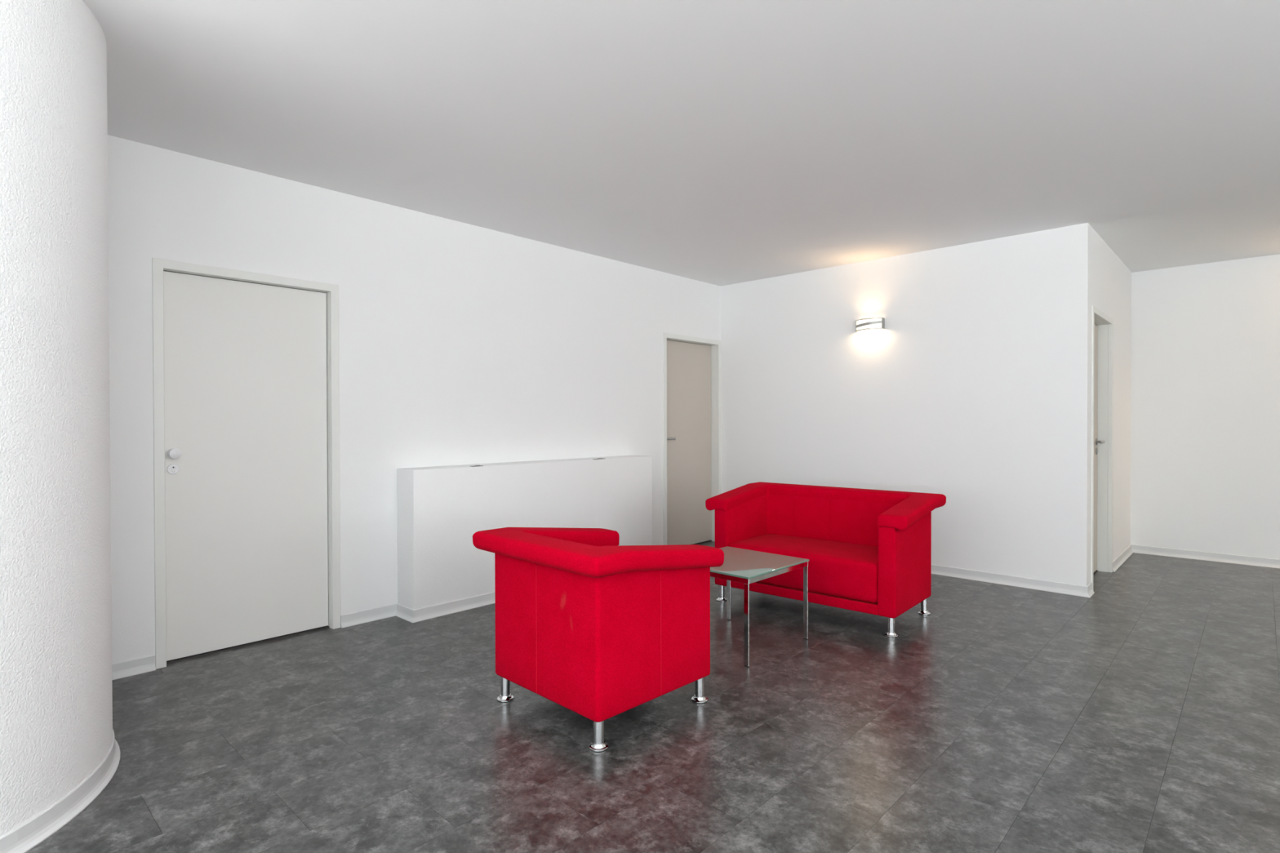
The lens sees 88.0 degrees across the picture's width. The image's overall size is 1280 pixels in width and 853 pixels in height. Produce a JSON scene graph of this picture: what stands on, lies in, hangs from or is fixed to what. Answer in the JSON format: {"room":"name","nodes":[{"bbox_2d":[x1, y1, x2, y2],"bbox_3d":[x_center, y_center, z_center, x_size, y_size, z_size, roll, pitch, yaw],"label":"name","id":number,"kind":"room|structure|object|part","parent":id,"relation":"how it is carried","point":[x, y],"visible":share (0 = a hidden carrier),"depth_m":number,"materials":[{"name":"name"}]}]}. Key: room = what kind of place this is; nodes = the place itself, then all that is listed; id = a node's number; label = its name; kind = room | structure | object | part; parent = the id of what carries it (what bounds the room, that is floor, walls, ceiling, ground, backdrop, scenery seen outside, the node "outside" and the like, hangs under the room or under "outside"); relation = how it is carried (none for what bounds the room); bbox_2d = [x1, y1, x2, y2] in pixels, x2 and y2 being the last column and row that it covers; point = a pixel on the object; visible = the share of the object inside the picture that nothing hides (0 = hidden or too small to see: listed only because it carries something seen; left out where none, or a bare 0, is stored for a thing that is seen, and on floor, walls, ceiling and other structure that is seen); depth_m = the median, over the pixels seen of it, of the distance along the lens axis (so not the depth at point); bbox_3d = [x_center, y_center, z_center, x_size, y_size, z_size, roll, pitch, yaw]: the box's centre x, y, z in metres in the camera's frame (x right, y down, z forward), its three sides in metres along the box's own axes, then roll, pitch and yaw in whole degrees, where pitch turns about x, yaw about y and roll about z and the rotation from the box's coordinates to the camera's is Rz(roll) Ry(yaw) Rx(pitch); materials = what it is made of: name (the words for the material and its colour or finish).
{"room":"waiting area","nodes":[
{"label":"waiting area","id":0,"kind":"room"},
{"bbox_2d":[0,0,112,837],"bbox_3d":[-2.551,-0.080,1.961,1.536,2.606,1.536,0,1,43],"label":"wall column","id":1,"kind":"structure","parent":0,"point":[56,695],"depth_m":2.02,"materials":[{"name":"white paint"}]},
{"bbox_2d":[0,729,119,852],"bbox_3d":[-2.548,1.186,1.971,1.580,0.073,1.580,0,1,43],"label":"baseboard","id":2,"kind":"structure","parent":1,"relation":"attached to","point":[25,837],"depth_m":2.04,"materials":[{"name":"white"}]},
{"bbox_2d":[107,134,720,663],"bbox_3d":[-1.966,-0.098,3.970,0.250,2.606,7.900,0,1,43],"label":"wall","id":3,"kind":"structure","parent":0,"point":[460,343],"depth_m":4.22,"materials":[{"name":"white paint"}]},
{"bbox_2d":[111,654,155,679],"bbox_3d":[-2.754,1.179,2.938,0.022,0.073,0.998,0,1,43],"label":"baseboard","id":4,"kind":"structure","parent":3,"relation":"attached to","point":[126,668],"depth_m":3.24,"materials":[{"name":"white"}]},
{"bbox_2d":[151,257,340,669],"bbox_3d":[-2.155,0.183,3.676,0.138,2.051,0.910,0,1,43],"label":"door","id":5,"kind":"structure","parent":3,"relation":"in","point":[246,364],"depth_m":3.64,"materials":[{"name":"white laminate"}]},
{"bbox_3d":[-2.393,0.219,3.400,0.008,0.053,0.053,0,1,43],"label":"lock plate","id":6,"kind":"part","parent":5,"relation":"part of","materials":[{"name":"white metal"}]},
{"bbox_3d":[-2.377,0.138,3.384,0.054,0.055,0.055,0,1,43],"label":"knob","id":7,"kind":"part","parent":5,"relation":"part of","materials":[{"name":"white metal"}]},
{"bbox_2d":[396,455,652,609],"bbox_3d":[-0.723,0.724,4.960,0.218,0.940,2.194,0,1,43],"label":"wall ledge","id":8,"kind":"object","parent":3,"relation":"attached to","point":[440,509],"visible":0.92,"depth_m":4.48,"materials":[{"name":"white paint"}]},
{"bbox_2d":[340,591,495,627],"bbox_3d":[-0.703,1.158,4.968,0.239,0.073,2.942,0,1,43],"label":"baseboard","id":9,"kind":"structure","parent":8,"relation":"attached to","point":[411,615],"depth_m":4.17,"materials":[{"name":"white"}]},
{"bbox_2d":[662,332,721,545],"bbox_3d":[0.473,0.155,6.487,0.143,2.051,0.894,0,1,43],"label":"door","id":10,"kind":"structure","parent":3,"relation":"in","point":[692,366],"depth_m":6.54,"materials":[{"name":"beige laminate"}]},
{"bbox_3d":[0.280,0.116,6.265,0.052,0.021,0.126,0,1,43],"label":"handle","id":11,"kind":"part","parent":10,"relation":"part of","materials":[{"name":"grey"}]},
{"bbox_2d":[25,541,1279,852],"bbox_3d":[1.852,1.274,1.874,8.700,0.120,10.540,0,1,43],"label":"floor","id":12,"kind":"structure","parent":0,"point":[1141,713],"depth_m":2.57,"materials":[{"name":"grey tile"}]},
{"bbox_2d":[472,527,724,752],"bbox_3d":[-0.188,0.835,2.911,0.834,0.749,0.749,0,1,45],"label":"armchair","id":13,"kind":"object","parent":12,"relation":"on","point":[600,629],"visible":1,"depth_m":2.66,"materials":[{"name":"red fabric"}]},
{"bbox_3d":[-0.597,1.146,2.942,0.042,0.116,0.042,0,1,45],"label":"leg","id":14,"kind":"part","parent":13,"relation":"part of","materials":[{"name":"silver metal"}]},
{"bbox_3d":[-0.364,0.801,2.734,0.684,0.601,0.109,0,1,45],"label":"backrest","id":15,"kind":"part","parent":13,"relation":"part of","materials":[{"name":"red fabric"}]},
{"bbox_3d":[-0.156,1.149,2.504,0.042,0.116,0.042,0,1,45],"label":"leg","id":16,"kind":"part","parent":13,"relation":"part of","materials":[{"name":"silver metal"}]},
{"bbox_3d":[-0.373,0.798,3.139,0.109,0.601,0.662,0,1,45],"label":"armrest","id":17,"kind":"part","parent":13,"relation":"part of","materials":[{"name":"red fabric"}]},
{"bbox_3d":[0.041,0.800,2.727,0.109,0.601,0.662,0,1,45],"label":"armrest","id":18,"kind":"part","parent":13,"relation":"part of","materials":[{"name":"red fabric"}]},
{"bbox_3d":[0.263,1.145,2.926,0.042,0.116,0.042,0,1,45],"label":"leg","id":19,"kind":"part","parent":13,"relation":"part of","materials":[{"name":"silver metal"}]},
{"bbox_2d":[710,546,808,667],"bbox_3d":[0.543,0.975,3.716,0.568,0.453,0.594,0,1,44],"label":"side table","id":20,"kind":"object","parent":12,"relation":"on","point":[746,566],"visible":0.81,"depth_m":3.60,"materials":[{"name":"glass"}]},
{"bbox_3d":[0.551,0.988,4.109,0.027,0.412,0.009,0,1,44],"label":"leg","id":21,"kind":"part","parent":20,"relation":"part of","materials":[{"name":"silver metal"}]},
{"bbox_3d":[0.342,0.774,3.506,0.560,0.026,0.008,0,1,44],"label":"rail","id":22,"kind":"part","parent":20,"relation":"part of","materials":[{"name":"silver metal"}]},
{"bbox_3d":[0.534,0.995,3.324,0.027,0.412,0.009,0,1,44],"label":"leg","id":23,"kind":"part","parent":20,"relation":"part of","materials":[{"name":"silver metal"}]},
{"bbox_3d":[0.542,0.753,3.714,0.568,0.010,0.594,0,1,44],"label":"glass","id":24,"kind":"part","parent":20,"relation":"part of","materials":[{"name":"teal"}]},
{"bbox_3d":[0.741,0.773,3.523,0.008,0.026,0.568,0,1,44],"label":"rail","id":25,"kind":"part","parent":20,"relation":"part of","materials":[{"name":"silver metal"}]},
{"bbox_3d":[0.935,0.990,3.739,0.027,0.412,0.009,0,1,44],"label":"leg","id":26,"kind":"part","parent":20,"relation":"part of","materials":[{"name":"silver metal"}]},
{"bbox_2d":[705,482,946,637],"bbox_3d":[1.205,0.812,4.414,1.373,0.765,0.727,0,1,41],"label":"sofa","id":27,"kind":"object","parent":12,"relation":"on","point":[868,551],"visible":0.9,"depth_m":4.23,"materials":[{"name":"red fabric"}]},
{"bbox_3d":[0.560,1.131,4.558,0.042,0.116,0.042,0,1,41],"label":"leg","id":28,"kind":"part","parent":27,"relation":"part of","materials":[{"name":"silver metal"}]},
{"bbox_3d":[0.759,0.774,4.758,0.109,0.617,0.640,0,1,41],"label":"armrest","id":29,"kind":"part","parent":27,"relation":"part of","materials":[{"name":"red fabric"}]},
{"bbox_2d":[728,533,878,603],"bbox_3d":[1.152,0.900,4.353,1.029,0.245,0.545,0,1,41],"label":"seat cushion","id":30,"kind":"object","parent":27,"relation":"on","point":[845,570],"depth_m":4.11,"materials":[{"name":"red fabric"}]},
{"bbox_3d":[0.995,1.058,4.173,1.041,0.058,0.059,0,1,41],"label":"rail","id":31,"kind":"part","parent":27,"relation":"part of","materials":[{"name":"red fabric"}]},
{"bbox_3d":[1.361,0.774,4.594,1.222,0.617,0.109,0,1,41],"label":"backrest","id":32,"kind":"part","parent":27,"relation":"part of","materials":[{"name":"red fabric"}]},
{"bbox_3d":[1.438,1.135,3.798,0.042,0.116,0.042,0,1,41],"label":"leg","id":33,"kind":"part","parent":27,"relation":"part of","materials":[{"name":"silver metal"}]},
{"bbox_3d":[1.609,0.778,4.021,0.109,0.617,0.640,0,1,41],"label":"armrest","id":34,"kind":"part","parent":27,"relation":"part of","materials":[{"name":"red fabric"}]},
{"bbox_3d":[1.813,1.131,4.231,0.042,0.116,0.042,0,1,41],"label":"leg","id":35,"kind":"part","parent":27,"relation":"part of","materials":[{"name":"silver metal"}]},
{"bbox_2d":[82,0,1279,286],"bbox_3d":[1.845,-1.492,1.851,8.700,0.200,10.540,0,1,43],"label":"ceiling","id":36,"kind":"structure","parent":0,"point":[720,143],"depth_m":2.99,"materials":[{"name":"white paint"}]},
{"bbox_2d":[720,226,1064,582],"bbox_3d":[1.876,-0.122,5.879,3.250,2.606,0.140,0,1,43],"label":"wall","id":37,"kind":"structure","parent":0,"point":[959,396],"depth_m":5.36,"materials":[{"name":"white paint"}]},
{"bbox_2d":[855,317,884,331],"bbox_3d":[1.950,-0.869,5.646,0.236,0.094,0.088,0,1,43],"label":"wall lamp","id":38,"kind":"object","parent":37,"relation":"attached to","point":[873,322],"visible":1,"depth_m":5.60,"materials":[{"name":"silver metal"}]},
{"bbox_2d":[931,564,1094,597],"bbox_3d":[2.038,1.145,5.735,3.132,0.073,0.177,0,1,43],"label":"baseboard","id":39,"kind":"structure","parent":37,"relation":"attached to","point":[1006,580],"depth_m":4.93,"materials":[{"name":"white"}]},
{"bbox_2d":[1063,222,1131,586],"bbox_3d":[3.797,-0.122,5.450,0.140,2.606,2.140,0,1,43],"label":"wall","id":40,"kind":"structure","parent":0,"point":[1095,275],"depth_m":4.71,"materials":[{"name":"white paint"}]},
{"bbox_2d":[1090,305,1113,590],"bbox_3d":[3.480,0.159,5.105,0.146,2.051,0.886,0,1,43],"label":"door","id":41,"kind":"structure","parent":40,"relation":"in","point":[1102,325],"depth_m":5.37,"materials":[{"name":"beige laminate"}]},
{"bbox_2d":[1130,253,1279,559],"bbox_3d":[6.551,-0.121,4.507,5.450,2.606,0.250,0,1,43],"label":"wall","id":42,"kind":"structure","parent":0,"point":[1205,473],"depth_m":5.81,"materials":[{"name":"white paint"}]},
{"bbox_2d":[1112,544,1279,572],"bbox_3d":[6.054,1.150,4.064,5.060,0.073,1.095,0,1,43],"label":"baseboard","id":43,"kind":"structure","parent":42,"relation":"attached to","point":[1183,553],"depth_m":5.80,"materials":[{"name":"white"}]}
]}

